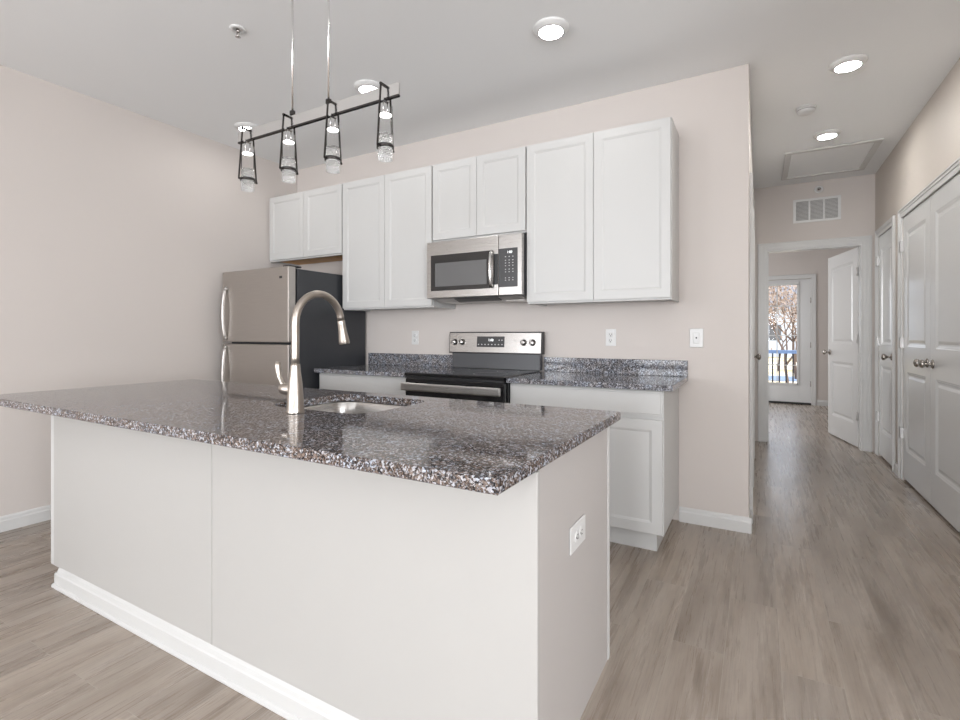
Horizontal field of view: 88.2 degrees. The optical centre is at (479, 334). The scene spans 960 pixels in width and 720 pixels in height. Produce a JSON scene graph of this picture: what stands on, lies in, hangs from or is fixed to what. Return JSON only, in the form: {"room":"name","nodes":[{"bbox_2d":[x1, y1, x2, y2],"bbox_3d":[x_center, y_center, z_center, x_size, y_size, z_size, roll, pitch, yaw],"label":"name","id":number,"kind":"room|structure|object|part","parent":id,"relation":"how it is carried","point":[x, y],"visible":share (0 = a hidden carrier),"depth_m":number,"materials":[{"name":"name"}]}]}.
{"room":"kitchen","nodes":[
{"label":"kitchen","id":0,"kind":"room"},
{"bbox_2d":[0,65,296,515],"bbox_3d":[-4.357,-0.215,0.425,0.120,2.790,10.467,0,0,29],"label":"wall","id":1,"kind":"structure","parent":0,"point":[121,228],"depth_m":3.40,"materials":[{"name":"beige paint"}]},
{"bbox_2d":[0,504,50,532],"bbox_3d":[-4.516,1.134,0.006,0.014,0.092,9.580,0,0,29],"label":"baseboard","id":2,"kind":"structure","parent":1,"relation":"attached to","point":[40,514],"depth_m":3.05,"materials":[{"name":"white paint"}]},
{"bbox_2d":[0,0,959,188],"bbox_3d":[0.395,-1.650,1.441,7.405,0.080,17.140,0,0,29],"label":"ceiling","id":3,"kind":"structure","parent":0,"point":[458,65],"depth_m":2.91,"materials":[{"name":"paint"}]},
{"bbox_2d":[229,24,246,37],"bbox_3d":[-1.276,-1.589,2.610,0.082,0.042,0.082,0,0,29],"label":"sprinkler","id":4,"kind":"object","parent":3,"relation":"attached to","point":[232,27],"visible":1,"depth_m":2.60,"materials":[{"name":"white metal"}]},
{"bbox_2d":[234,122,257,130],"bbox_3d":[-1.802,-1.597,3.844,0.190,0.026,0.190,0,0,29],"label":"recessed light","id":5,"kind":"object","parent":3,"relation":"in","point":[238,125],"visible":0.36,"depth_m":3.78,"materials":[{"name":"white"}]},
{"bbox_2d":[238,0,399,191],"bbox_3d":[-0.649,-1.105,1.892,0.860,1.007,0.088,0,0,29],"label":"pendant light","id":6,"kind":"object","parent":3,"relation":"hanging from","point":[332,156],"visible":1,"depth_m":1.85,"materials":[{"name":"silver metal"}]},
{"bbox_3d":[-0.974,-0.646,2.074,0.051,0.089,0.051,0,0,29],"label":"bubble glass","id":7,"kind":"part","parent":6,"relation":"part of","materials":[{"name":"clear glass"}]},
{"bbox_3d":[-0.973,-0.751,2.075,0.007,0.220,0.088,0,0,29],"label":"frame","id":8,"kind":"part","parent":6,"relation":"part of","materials":[{"name":"black metal"}]},
{"bbox_3d":[-0.754,-0.751,1.951,0.007,0.220,0.088,0,0,29],"label":"frame","id":9,"kind":"part","parent":6,"relation":"part of","materials":[{"name":"black metal"}]},
{"bbox_3d":[-0.754,-0.646,1.951,0.051,0.089,0.051,0,0,29],"label":"bubble glass","id":10,"kind":"part","parent":6,"relation":"part of","materials":[{"name":"clear glass"}]},
{"bbox_3d":[-0.735,-1.226,1.940,0.008,0.712,0.008,0,0,29],"label":"rod","id":11,"kind":"part","parent":6,"relation":"part of","materials":[{"name":"silver metal"}]},
{"bbox_3d":[-0.564,-1.226,1.844,0.008,0.712,0.008,0,0,29],"label":"rod","id":12,"kind":"part","parent":6,"relation":"part of","materials":[{"name":"silver metal"}]},
{"bbox_3d":[-0.545,-0.751,1.833,0.007,0.220,0.088,0,0,29],"label":"frame","id":13,"kind":"part","parent":6,"relation":"part of","materials":[{"name":"black metal"}]},
{"bbox_3d":[-0.545,-0.646,1.833,0.051,0.089,0.051,0,0,29],"label":"bubble glass","id":14,"kind":"part","parent":6,"relation":"part of","materials":[{"name":"clear glass"}]},
{"bbox_3d":[-0.327,-0.751,1.711,0.007,0.220,0.088,0,0,29],"label":"frame","id":15,"kind":"part","parent":6,"relation":"part of","materials":[{"name":"black metal"}]},
{"bbox_3d":[-0.327,-0.646,1.710,0.051,0.089,0.051,0,0,29],"label":"bubble glass","id":16,"kind":"part","parent":6,"relation":"part of","materials":[{"name":"clear glass"}]},
{"bbox_2d":[354,79,382,92],"bbox_3d":[-0.722,-1.597,3.219,0.190,0.026,0.190,0,0,29],"label":"recessed light","id":17,"kind":"object","parent":3,"relation":"in","point":[364,85],"visible":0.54,"depth_m":3.16,"materials":[{"name":"white"}]},
{"bbox_2d":[359,86,376,92],"bbox_3d":[-0.722,-1.587,3.219,0.125,0.002,0.125,0,0,29],"label":"diffuser","id":18,"kind":"object","parent":17,"relation":"attached to","point":[362,89],"depth_m":3.19,"materials":[{"name":"white plastic"}]},
{"bbox_2d":[533,17,568,40],"bbox_3d":[0.373,-1.597,2.602,0.190,0.026,0.190,0,0,29],"label":"recessed light","id":19,"kind":"object","parent":3,"relation":"in","point":[548,28],"visible":1,"depth_m":2.57,"materials":[{"name":"white plastic"}]},
{"bbox_2d":[539,25,562,39],"bbox_3d":[0.373,-1.587,2.602,0.125,0.002,0.125,0,0,29],"label":"diffuser","id":20,"kind":"object","parent":19,"relation":"attached to","point":[546,32],"depth_m":2.60,"materials":[{"name":"white plastic"}]},
{"bbox_2d":[796,104,816,115],"bbox_3d":[2.316,-1.589,3.516,0.126,0.042,0.126,0,0,29],"label":"smoke detector","id":21,"kind":"object","parent":3,"relation":"attached to","point":[807,109],"visible":1,"depth_m":3.48,"materials":[{"name":"white plastic"}]},
{"bbox_2d":[813,129,841,139],"bbox_3d":[2.784,-1.597,3.971,0.190,0.026,0.190,0,0,29],"label":"recessed light","id":22,"kind":"object","parent":3,"relation":"in","point":[830,133],"visible":1,"depth_m":3.94,"materials":[{"name":"white"}]},
{"bbox_2d":[818,134,835,139],"bbox_3d":[2.784,-1.587,3.971,0.125,0.002,0.125,0,0,29],"label":"diffuser","id":23,"kind":"object","parent":22,"relation":"attached to","point":[820,136],"depth_m":3.97,"materials":[{"name":"white plastic"}]},
{"bbox_2d":[781,138,883,180],"bbox_3d":[3.219,-1.603,4.597,0.690,0.014,0.870,0,0,29],"label":"attic hatch","id":24,"kind":"object","parent":3,"relation":"attached to","point":[855,156],"visible":1,"depth_m":4.55,"materials":[{"name":"white paint"}]},
{"bbox_3d":[3.219,-1.608,4.597,0.590,0.004,0.770,0,0,29],"label":"hatch panel","id":25,"kind":"part","parent":24,"relation":"part of","materials":[{"name":"paint"}]},
{"bbox_2d":[828,54,867,72],"bbox_3d":[2.182,-1.597,2.935,0.190,0.026,0.190,0,0,29],"label":"recessed light","id":26,"kind":"object","parent":3,"relation":"in","point":[851,62],"visible":1,"depth_m":2.91,"materials":[{"name":"white plastic"}]},
{"bbox_2d":[835,61,860,72],"bbox_3d":[2.182,-1.587,2.935,0.125,0.002,0.125,0,0,29],"label":"diffuser","id":27,"kind":"object","parent":26,"relation":"attached to","point":[840,66],"depth_m":2.93,"materials":[{"name":"white"}]},
{"bbox_2d":[0,403,959,719],"bbox_3d":[0.395,1.220,1.441,7.405,0.080,17.140,0,0,29],"label":"floor","id":28,"kind":"structure","parent":0,"point":[841,600],"depth_m":2.05,"materials":[{"name":"beige wood"}]},
{"bbox_2d":[221,265,364,388],"bbox_3d":[-1.576,0.330,4.204,0.799,1.700,0.870,0,0,29],"label":"refrigerator","id":29,"kind":"object","parent":28,"relation":"on","point":[257,305],"visible":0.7,"depth_m":3.89,"materials":[{"name":"grey metal"}]},
{"bbox_3d":[-2.078,0.367,4.015,0.034,0.559,0.048,0,0,29],"label":"handle","id":30,"kind":"part","parent":29,"relation":"part of","materials":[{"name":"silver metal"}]},
{"bbox_3d":[-2.078,-0.170,4.015,0.034,0.434,0.048,0,0,29],"label":"handle","id":31,"kind":"part","parent":29,"relation":"part of","materials":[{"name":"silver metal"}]},
{"bbox_3d":[-1.751,0.599,3.893,0.795,1.043,0.068,0,0,29],"label":"door","id":32,"kind":"part","parent":29,"relation":"part of","materials":[{"name":"metal"}]},
{"bbox_3d":[-1.751,-0.224,3.893,0.795,0.569,0.068,0,0,29],"label":"freezer door","id":33,"kind":"part","parent":29,"relation":"part of","materials":[{"name":"metal"}]},
{"bbox_2d":[51,415,609,719],"bbox_3d":[-0.781,0.748,2.069,2.510,0.864,0.781,0,0,29],"label":"kitchen island","id":34,"kind":"object","parent":28,"relation":"on","point":[307,590],"visible":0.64,"depth_m":1.50,"materials":[{"name":"white paint"}]},
{"bbox_3d":[-1.474,0.704,2.044,1.230,0.776,0.016,0,0,29],"label":"panel","id":35,"kind":"part","parent":34,"relation":"part of","materials":[{"name":"paint"}]},
{"bbox_3d":[-0.926,1.134,1.730,2.432,0.092,0.049,0,0,29],"label":"moulding","id":36,"kind":"part","parent":34,"relation":"part of","materials":[{"name":"white paint"}]},
{"bbox_2d":[0,379,620,495],"bbox_3d":[-0.888,0.299,2.044,2.671,0.032,0.979,0,0,29],"label":"island countertop","id":37,"kind":"structure","parent":34,"relation":"on","point":[486,447],"depth_m":1.55,"materials":[{"name":"grey stone"}]},
{"bbox_2d":[274,290,349,413],"bbox_3d":[-0.641,0.058,1.903,0.139,0.449,0.296,0,0,29],"label":"faucet","id":38,"kind":"object","parent":37,"relation":"on","point":[293,389],"visible":1,"depth_m":1.78,"materials":[{"name":"silver metal"}]},
{"bbox_3d":[-0.735,0.149,1.823,0.054,0.099,0.025,0,0,29],"label":"lever","id":39,"kind":"part","parent":38,"relation":"part of","materials":[{"name":"silver metal"}]},
{"bbox_3d":[-0.611,-0.028,1.881,0.028,0.277,0.252,0,0,29],"label":"spout","id":40,"kind":"part","parent":38,"relation":"part of","materials":[{"name":"silver metal"}]},
{"bbox_2d":[304,401,403,413],"bbox_3d":[-0.532,0.406,2.048,0.537,0.180,0.461,0,0,29],"label":"sink","id":41,"kind":"object","parent":37,"relation":"in","point":[349,407],"visible":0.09,"depth_m":2.29,"materials":[{"name":"silver metal"}]},
{"bbox_3d":[-0.400,0.704,1.439,1.228,0.776,0.016,0,0,29],"label":"panel","id":42,"kind":"part","parent":34,"relation":"part of","materials":[{"name":"paint"}]},
{"bbox_3d":[0.282,0.748,1.480,0.006,0.864,0.720,0,0,29],"label":"panel","id":43,"kind":"part","parent":34,"relation":"part of","materials":[{"name":"paint"}]},
{"bbox_2d":[569,514,584,555],"bbox_3d":[0.295,0.600,1.486,0.010,0.078,0.140,0,0,29],"label":"power outlet","id":44,"kind":"object","parent":34,"relation":"attached to","point":[577,531],"visible":1,"depth_m":1.47,"materials":[{"name":"white plastic"}]},
{"bbox_2d":[575,531,578,542],"bbox_3d":[0.288,0.600,1.468,0.004,0.033,0.033,0,0,29],"label":"socket","id":45,"kind":"object","parent":44,"relation":"attached to","point":[576,532],"depth_m":1.47,"materials":[{"name":"grey plastic"}]},
{"bbox_2d":[579,526,582,537],"bbox_3d":[0.307,0.600,1.502,0.004,0.033,0.033,0,0,29],"label":"socket","id":46,"kind":"object","parent":44,"relation":"attached to","point":[580,527],"depth_m":1.50,"materials":[{"name":"grey plastic"}]},
{"bbox_2d":[319,373,405,394],"bbox_3d":[-0.736,0.739,3.905,0.884,0.883,0.579,0,0,29],"label":"base cabinet","id":47,"kind":"object","parent":28,"relation":"on","point":[331,381],"visible":0.16,"depth_m":3.65,"materials":[{"name":"white paint"}]},
{"bbox_2d":[314,353,454,376],"bbox_3d":[-0.745,0.230,3.895,0.892,0.132,0.634,0,0,29],"label":"countertop","id":48,"kind":"structure","parent":47,"relation":"on","point":[379,364],"depth_m":4.00,"materials":[{"name":"grey stone"}]},
{"bbox_2d":[401,332,544,402],"bbox_3d":[-0.043,0.571,3.444,0.780,1.178,0.681,0,0,29],"label":"range","id":49,"kind":"object","parent":28,"relation":"on","point":[519,353],"visible":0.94,"depth_m":3.54,"materials":[{"name":"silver metal"}]},
{"bbox_3d":[-0.196,0.350,3.175,0.750,0.054,0.061,0,0,29],"label":"handle","id":50,"kind":"part","parent":49,"relation":"part of","materials":[{"name":"silver metal"}]},
{"bbox_3d":[-0.202,0.060,3.845,0.047,0.047,0.035,0,0,29],"label":"knob","id":51,"kind":"part","parent":49,"relation":"part of","materials":[{"name":"silver metal"}]},
{"bbox_3d":[-0.170,0.290,3.222,0.752,0.015,0.055,0,0,29],"label":"trim","id":52,"kind":"part","parent":49,"relation":"part of","materials":[{"name":"black metal"}]},
{"bbox_3d":[-0.170,0.640,3.224,0.752,0.680,0.052,0,0,29],"label":"oven door","id":53,"kind":"part","parent":49,"relation":"part of","materials":[{"name":"black ceramic"}]},
{"bbox_3d":[-0.143,0.060,3.812,0.047,0.047,0.035,0,0,29],"label":"knob","id":54,"kind":"part","parent":49,"relation":"part of","materials":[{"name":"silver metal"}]},
{"bbox_2d":[404,367,539,379],"bbox_3d":[-0.047,0.270,3.442,0.762,0.022,0.572,0,0,29],"label":"cooktop","id":55,"kind":"object","parent":49,"relation":"in","point":[458,373],"depth_m":3.35,"materials":[{"name":"black glass"}]},
{"bbox_3d":[0.308,0.060,3.558,0.047,0.047,0.035,0,0,29],"label":"knob","id":56,"kind":"part","parent":49,"relation":"part of","materials":[{"name":"silver metal"}]},
{"bbox_3d":[0.368,0.060,3.524,0.047,0.047,0.035,0,0,29],"label":"knob","id":57,"kind":"part","parent":49,"relation":"part of","materials":[{"name":"silver metal"}]},
{"bbox_2d":[510,383,678,550],"bbox_3d":[0.716,0.739,3.087,0.905,0.883,0.579,0,0,29],"label":"base cabinet","id":58,"kind":"object","parent":28,"relation":"on","point":[644,443],"visible":0.41,"depth_m":2.72,"materials":[{"name":"white paint"}]},
{"bbox_3d":[0.579,0.372,2.843,0.895,0.132,0.019,0,0,29],"label":"drawer","id":59,"kind":"part","parent":58,"relation":"part of","materials":[{"name":"white paint"}]},
{"bbox_2d":[506,357,687,391],"bbox_3d":[0.732,0.230,3.064,0.958,0.132,0.634,0,0,29],"label":"countertop","id":60,"kind":"structure","parent":58,"relation":"on","point":[635,374],"depth_m":3.15,"materials":[{"name":"grey stone"}]},
{"bbox_3d":[0.774,0.761,2.733,0.446,0.607,0.019,0,0,29],"label":"door","id":61,"kind":"part","parent":58,"relation":"part of","materials":[{"name":"white paint"}]},
{"bbox_2d":[297,64,748,520],"bbox_3d":[-0.069,-0.215,3.949,3.895,2.790,0.120,0,0,29],"label":"wall","id":62,"kind":"structure","parent":0,"point":[709,112],"depth_m":3.11,"materials":[{"name":"beige paint"}]},
{"bbox_2d":[270,184,342,265],"bbox_3d":[-1.462,-0.961,4.474,0.911,0.592,0.329,0,0,29],"label":"upper cabinet","id":63,"kind":"object","parent":62,"relation":"attached to","point":[306,227],"visible":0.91,"depth_m":4.33,"materials":[{"name":"white paint"}]},
{"bbox_3d":[-1.735,-0.964,4.450,0.450,0.574,0.019,0,0,29],"label":"door","id":64,"kind":"part","parent":63,"relation":"part of","materials":[{"name":"white paint"}]},
{"bbox_3d":[-1.454,-0.682,4.489,0.881,0.010,0.283,0,0,29],"label":"underside panel","id":65,"kind":"part","parent":63,"relation":"part of","materials":[{"name":"brown wood"}]},
{"bbox_3d":[-1.341,-0.964,4.228,0.450,0.574,0.019,0,0,29],"label":"door","id":66,"kind":"part","parent":63,"relation":"part of","materials":[{"name":"white paint"}]},
{"bbox_2d":[343,165,455,311],"bbox_3d":[-0.668,-0.730,4.027,0.902,1.055,0.329,0,0,29],"label":"upper cabinet","id":67,"kind":"object","parent":62,"relation":"attached to","point":[388,218],"visible":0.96,"depth_m":3.87,"materials":[{"name":"white paint"}]},
{"bbox_3d":[-0.940,-0.733,4.002,0.446,1.037,0.019,0,0,29],"label":"door","id":68,"kind":"part","parent":67,"relation":"part of","materials":[{"name":"white paint"}]},
{"bbox_3d":[-0.660,-0.219,4.042,0.872,0.010,0.283,0,0,29],"label":"underside panel","id":69,"kind":"part","parent":67,"relation":"part of","materials":[{"name":"white paint"}]},
{"bbox_3d":[-0.549,-0.733,3.782,0.446,1.037,0.019,0,0,29],"label":"door","id":70,"kind":"part","parent":67,"relation":"part of","materials":[{"name":"white paint"}]},
{"bbox_2d":[368,353,454,367],"bbox_3d":[-0.595,0.215,4.162,0.892,0.102,0.021,0,0,29],"label":"backsplash","id":71,"kind":"structure","parent":62,"relation":"attached to","point":[424,360],"depth_m":4.14,"materials":[{"name":"grey stone"}]},
{"bbox_2d":[412,331,418,344],"bbox_3d":[-0.544,0.028,4.141,0.070,0.115,0.010,0,0,29],"label":"power outlet","id":72,"kind":"object","parent":62,"relation":"attached to","point":[415,334],"visible":1,"depth_m":4.13,"materials":[{"name":"white plastic"}]},
{"bbox_2d":[433,146,526,241],"bbox_3d":[0.057,-0.970,3.619,0.754,0.575,0.329,0,0,29],"label":"upper cabinet","id":73,"kind":"object","parent":62,"relation":"attached to","point":[485,195],"visible":0.8,"depth_m":3.46,"materials":[{"name":"white paint"}]},
{"bbox_3d":[-0.183,-0.973,3.576,0.372,0.557,0.019,0,0,29],"label":"door","id":74,"kind":"part","parent":73,"relation":"part of","materials":[{"name":"white paint"}]},
{"bbox_2d":[427,233,526,303],"bbox_3d":[0.029,-0.453,3.571,0.758,0.438,0.438,0,0,29],"label":"microwave","id":75,"kind":"object","parent":73,"relation":"attached to","point":[488,269],"visible":0.99,"depth_m":3.40,"materials":[{"name":"grey metal"}]},
{"bbox_3d":[-0.144,-0.440,3.468,0.487,0.256,0.002,0,0,29],"label":"door glass","id":76,"kind":"part","parent":75,"relation":"part of","materials":[{"name":"black glass"}]},
{"bbox_3d":[-0.124,-0.463,3.478,0.584,0.406,0.036,0,0,29],"label":"door","id":77,"kind":"part","parent":75,"relation":"part of","materials":[{"name":"silver metal"}]},
{"bbox_3d":[0.072,-0.440,3.324,0.023,0.258,0.049,0,0,29],"label":"handle","id":78,"kind":"part","parent":75,"relation":"part of","materials":[{"name":"silver metal"}]},
{"bbox_3d":[0.207,-0.463,3.292,0.172,0.406,0.036,0,0,29],"label":"control panel","id":79,"kind":"part","parent":75,"relation":"part of","materials":[{"name":"silver metal"}]},
{"bbox_3d":[0.144,-0.973,3.392,0.372,0.557,0.019,0,0,29],"label":"door","id":80,"kind":"part","parent":73,"relation":"part of","materials":[{"name":"white paint"}]},
{"bbox_2d":[527,117,678,305],"bbox_3d":[0.784,-0.730,3.210,0.907,1.055,0.329,0,0,29],"label":"upper cabinet","id":81,"kind":"object","parent":62,"relation":"attached to","point":[603,206],"visible":1,"depth_m":3.04,"materials":[{"name":"white paint"}]},
{"bbox_3d":[0.511,-0.733,3.185,0.448,1.037,0.019,0,0,29],"label":"door","id":82,"kind":"part","parent":81,"relation":"part of","materials":[{"name":"white paint"}]},
{"bbox_3d":[0.792,-0.219,3.225,0.877,0.010,0.283,0,0,29],"label":"underside panel","id":83,"kind":"part","parent":81,"relation":"part of","materials":[{"name":"white paint"}]},
{"bbox_3d":[0.904,-0.733,2.964,0.448,1.037,0.019,0,0,29],"label":"door","id":84,"kind":"part","parent":81,"relation":"part of","materials":[{"name":"white paint"}]},
{"bbox_2d":[606,329,615,345],"bbox_3d":[0.882,0.022,3.338,0.070,0.115,0.010,0,0,29],"label":"power outlet","id":85,"kind":"object","parent":62,"relation":"attached to","point":[610,333],"visible":1,"depth_m":3.33,"materials":[{"name":"white plastic"}]},
{"bbox_2d":[544,357,687,376],"bbox_3d":[0.882,0.215,3.331,0.958,0.102,0.021,0,0,29],"label":"backsplash","id":86,"kind":"structure","parent":62,"relation":"attached to","point":[679,368],"depth_m":3.30,"materials":[{"name":"grey stone"}]},
{"bbox_2d":[690,328,702,347],"bbox_3d":[1.345,0.023,3.077,0.078,0.118,0.010,0,0,29],"label":"wall jack plate","id":87,"kind":"object","parent":62,"relation":"attached to","point":[696,335],"visible":1,"depth_m":3.07,"materials":[{"name":"white plastic"}]},
{"bbox_2d":[679,506,751,533],"bbox_3d":[1.433,1.134,3.026,0.400,0.092,0.014,0,0,29],"label":"baseboard","id":88,"kind":"structure","parent":62,"relation":"attached to","point":[736,523],"depth_m":3.02,"materials":[{"name":"white paint"}]},
{"bbox_2d":[749,79,752,172],"bbox_3d":[2.292,-0.215,4.296,0.120,2.790,2.803,0,0,29],"label":"wall","id":89,"kind":"structure","parent":0,"point":[750,136],"depth_m":3.51,"materials":[{"name":"beige paint"}]},
{"bbox_2d":[749,172,753,523],"bbox_3d":[1.903,0.085,3.462,0.020,2.190,0.870,0,0,29],"label":"trim","id":90,"kind":"structure","parent":89,"relation":"attached to","point":[751,187],"depth_m":3.08,"materials":[{"name":"white paint"}]},
{"bbox_2d":[754,215,754,457],"bbox_3d":[2.388,0.085,4.324,0.020,2.190,0.910,0,0,29],"label":"trim","id":91,"kind":"structure","parent":89,"relation":"attached to","point":[754,215],"depth_m":4.70,"materials":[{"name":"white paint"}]},
{"bbox_2d":[769,247,856,404],"bbox_3d":[4.668,-0.215,8.802,4.300,2.790,0.120,0,0,29],"label":"wall","id":92,"kind":"structure","parent":0,"point":[812,261],"depth_m":8.20,"materials":[{"name":"beige paint"}]},
{"bbox_2d":[769,279,810,404],"bbox_3d":[5.136,0.124,8.500,0.923,2.111,0.146,0,0,29],"label":"door","id":93,"kind":"structure","parent":92,"relation":"in","point":[799,392],"depth_m":8.35,"materials":[{"name":"white paint"}]},
{"bbox_2d":[769,274,815,404],"bbox_3d":[5.117,0.087,8.469,1.060,2.185,0.020,0,0,29],"label":"trim","id":94,"kind":"structure","parent":92,"relation":"attached to","point":[802,276],"depth_m":8.23,"materials":[{"name":"white paint"}]},
{"bbox_2d":[817,400,827,405],"bbox_3d":[6.047,1.134,7.949,1.060,0.092,0.014,0,0,29],"label":"baseboard","id":95,"kind":"structure","parent":92,"relation":"attached to","point":[819,402],"depth_m":8.16,"materials":[{"name":"white paint"}]},
{"bbox_2d":[754,174,874,451],"bbox_3d":[2.885,-0.215,5.634,4.300,2.790,0.110,0,0,29],"label":"wall","id":96,"kind":"structure","parent":0,"point":[773,206],"depth_m":5.17,"materials":[{"name":"beige paint"}]},
{"bbox_2d":[758,235,871,451],"bbox_3d":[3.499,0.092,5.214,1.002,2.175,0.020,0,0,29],"label":"trim","id":97,"kind":"structure","parent":96,"relation":"attached to","point":[866,240],"depth_m":5.15,"materials":[{"name":"white paint"}]},
{"bbox_2d":[793,195,840,223],"bbox_3d":[3.536,-1.310,5.199,0.418,0.250,0.010,0,0,29],"label":"air vent","id":98,"kind":"object","parent":96,"relation":"in","point":[827,208],"visible":1,"depth_m":5.20,"materials":[{"name":"white plastic"}]},
{"bbox_3d":[3.425,-1.310,5.261,0.109,0.188,0.006,0,0,29],"label":"louvre panel","id":99,"kind":"part","parent":98,"relation":"part of","materials":[{"name":"white plastic"}]},
{"bbox_3d":[3.535,-1.310,5.198,0.109,0.188,0.006,0,0,29],"label":"louvre panel","id":100,"kind":"part","parent":98,"relation":"part of","materials":[{"name":"white plastic"}]},
{"bbox_3d":[3.647,-1.310,5.136,0.109,0.188,0.006,0,0,29],"label":"louvre panel","id":101,"kind":"part","parent":98,"relation":"part of","materials":[{"name":"white plastic"}]},
{"bbox_2d":[814,185,822,192],"bbox_3d":[3.545,-1.520,5.176,0.082,0.082,0.042,0,0,29],"label":"sprinkler","id":102,"kind":"object","parent":96,"relation":"attached to","point":[819,187],"visible":1,"depth_m":5.19,"materials":[{"name":"white plastic"}]},
{"bbox_2d":[822,247,857,446],"bbox_3d":[4.072,0.133,5.491,0.187,2.070,0.825,0,0,12],"label":"door","id":103,"kind":"structure","parent":96,"relation":"in","point":[842,351],"depth_m":5.49,"materials":[{"name":"white paint"}]},
{"bbox_3d":[4.093,0.210,5.849,0.076,0.064,0.064,0,0,17],"label":"knob","id":104,"kind":"part","parent":103,"relation":"part of","materials":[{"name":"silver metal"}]},
{"bbox_2d":[875,58,959,479],"bbox_3d":[2.822,-0.215,2.812,0.120,2.790,4.870,0,0,29],"label":"wall","id":105,"kind":"structure","parent":0,"point":[930,145],"depth_m":3.60,"materials":[{"name":"beige paint"}]},
{"bbox_2d":[876,227,891,465],"bbox_3d":[3.726,0.107,4.578,0.112,2.102,0.631,0,0,29],"label":"door","id":106,"kind":"structure","parent":105,"relation":"in","point":[884,260],"depth_m":4.59,"materials":[{"name":"white paint"}]},
{"bbox_3d":[3.586,0.200,4.365,0.076,0.064,0.064,0,0,29],"label":"knob","id":107,"kind":"part","parent":106,"relation":"part of","materials":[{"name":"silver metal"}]},
{"bbox_2d":[875,215,895,471],"bbox_3d":[3.726,0.080,4.561,0.020,2.201,0.755,0,0,29],"label":"trim","id":108,"kind":"structure","parent":105,"relation":"attached to","point":[891,222],"depth_m":4.24,"materials":[{"name":"white paint"}]},
{"bbox_2d":[893,462,897,475],"bbox_3d":[3.503,1.134,4.159,0.014,0.092,0.175,0,0,29],"label":"baseboard","id":109,"kind":"structure","parent":105,"relation":"attached to","point":[895,466],"depth_m":4.17,"materials":[{"name":"white paint"}]},
{"bbox_2d":[899,197,929,502],"bbox_3d":[3.243,0.107,3.721,0.112,2.102,0.760,0,0,29],"label":"door","id":110,"kind":"structure","parent":105,"relation":"in","point":[915,245],"depth_m":3.66,"materials":[{"name":"white paint"}]},
{"bbox_3d":[3.072,0.200,3.452,0.076,0.064,0.064,0,0,29],"label":"knob","id":111,"kind":"part","parent":110,"relation":"part of","materials":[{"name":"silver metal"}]},
{"bbox_2d":[898,157,959,479],"bbox_3d":[3.064,0.080,3.385,0.020,2.201,1.615,0,0,29],"label":"trim","id":112,"kind":"structure","parent":105,"relation":"attached to","point":[953,169],"depth_m":4.02,"materials":[{"name":"white paint"}]},
{"bbox_2d":[918,173,959,532],"bbox_3d":[2.877,0.107,3.069,0.112,2.102,0.730,0,0,29],"label":"door","id":113,"kind":"structure","parent":105,"relation":"in","point":[944,363],"depth_m":3.12,"materials":[{"name":"white paint"}]},
{"bbox_3d":[3.010,0.200,3.342,0.076,0.064,0.064,0,0,29],"label":"knob","id":114,"kind":"part","parent":113,"relation":"part of","materials":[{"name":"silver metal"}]},
{"bbox_3d":[5.305,1.285,9.424,5.200,0.110,1.570,0,0,29],"label":"floor","id":115,"kind":"structure","parent":0,"visible":0},
{"bbox_2d":[769,350,796,382],"bbox_3d":[5.641,0.755,10.021,5.130,0.950,0.090,0,0,29],"label":"balcony railing","id":116,"kind":"object","parent":115,"relation":"on","point":[785,352],"visible":0.07,"depth_m":9.77,"materials":[{"name":"blue"}]},
{"bbox_3d":[5.641,0.346,10.021,5.000,0.068,0.080,0,0,29],"label":"rail","id":117,"kind":"part","parent":116,"relation":"part of","materials":[{"name":"white"}]},
{"label":"outside","id":118,"kind":"structure","parent":0,"visible":0},
{"bbox_2d":[769,357,796,382],"bbox_3d":[25.508,2.280,45.314,120.000,0.200,76.000,0,0,29],"label":"ground","id":119,"kind":"structure","parent":118,"point":[789,368],"depth_m":31.54,"materials":[{"name":"white snow"}]},
{"bbox_2d":[769,285,796,382],"bbox_3d":[9.267,0.008,14.175,2.812,4.346,4.118,0,0,-33],"label":"bare tree","id":120,"kind":"object","parent":119,"relation":"on","point":[779,287],"visible":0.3,"depth_m":14.88,"materials":[{"name":"brown plant"}]},
{"bbox_2d":[769,285,796,356],"bbox_3d":[29.868,-1.420,52.040,18.200,7.200,9.200,0,0,29],"label":"house","id":121,"kind":"structure","parent":119,"relation":"on","point":[772,339],"depth_m":47.97,"materials":[{"name":"white"}]},
{"bbox_2d":[769,297,796,370],"bbox_3d":[18.031,-0.065,29.196,3.666,4.506,2.504,0,0,29],"label":"bare tree","id":122,"kind":"object","parent":119,"relation":"on","point":[784,297],"visible":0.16,"depth_m":28.84,"materials":[{"name":"brown plant"}]},
{"bbox_2d":[769,286,796,361],"bbox_3d":[23.974,-1.716,39.488,4.221,7.822,3.846,0,0,29],"label":"bare tree","id":123,"kind":"object","parent":119,"relation":"on","point":[774,286],"visible":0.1,"depth_m":39.28,"materials":[{"name":"brown plant"}]},
{"bbox_2d":[769,285,796,317],"bbox_3d":[11.067,-0.311,19.340,3.093,4.988,3.751,0,0,29],"label":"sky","id":124,"kind":"structure","parent":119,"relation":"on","point":[790,285],"depth_m":19.61,"materials":[{"name":"white"}]},
{"bbox_2d":[769,285,796,378],"bbox_3d":[14.268,-0.758,22.878,4.280,5.900,2.344,0,0,2],"label":"bare tree","id":125,"kind":"object","parent":119,"relation":"on","point":[792,330],"visible":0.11,"depth_m":23.84,"materials":[{"name":"brown plant"}]},
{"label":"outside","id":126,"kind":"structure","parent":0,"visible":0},
{"bbox_2d":[769,375,796,381],"bbox_3d":[13.980,2.165,24.836,120.000,0.030,3.000,0,0,29],"label":"road","id":127,"kind":"structure","parent":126,"point":[782,378],"depth_m":24.07,"materials":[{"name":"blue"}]}
]}

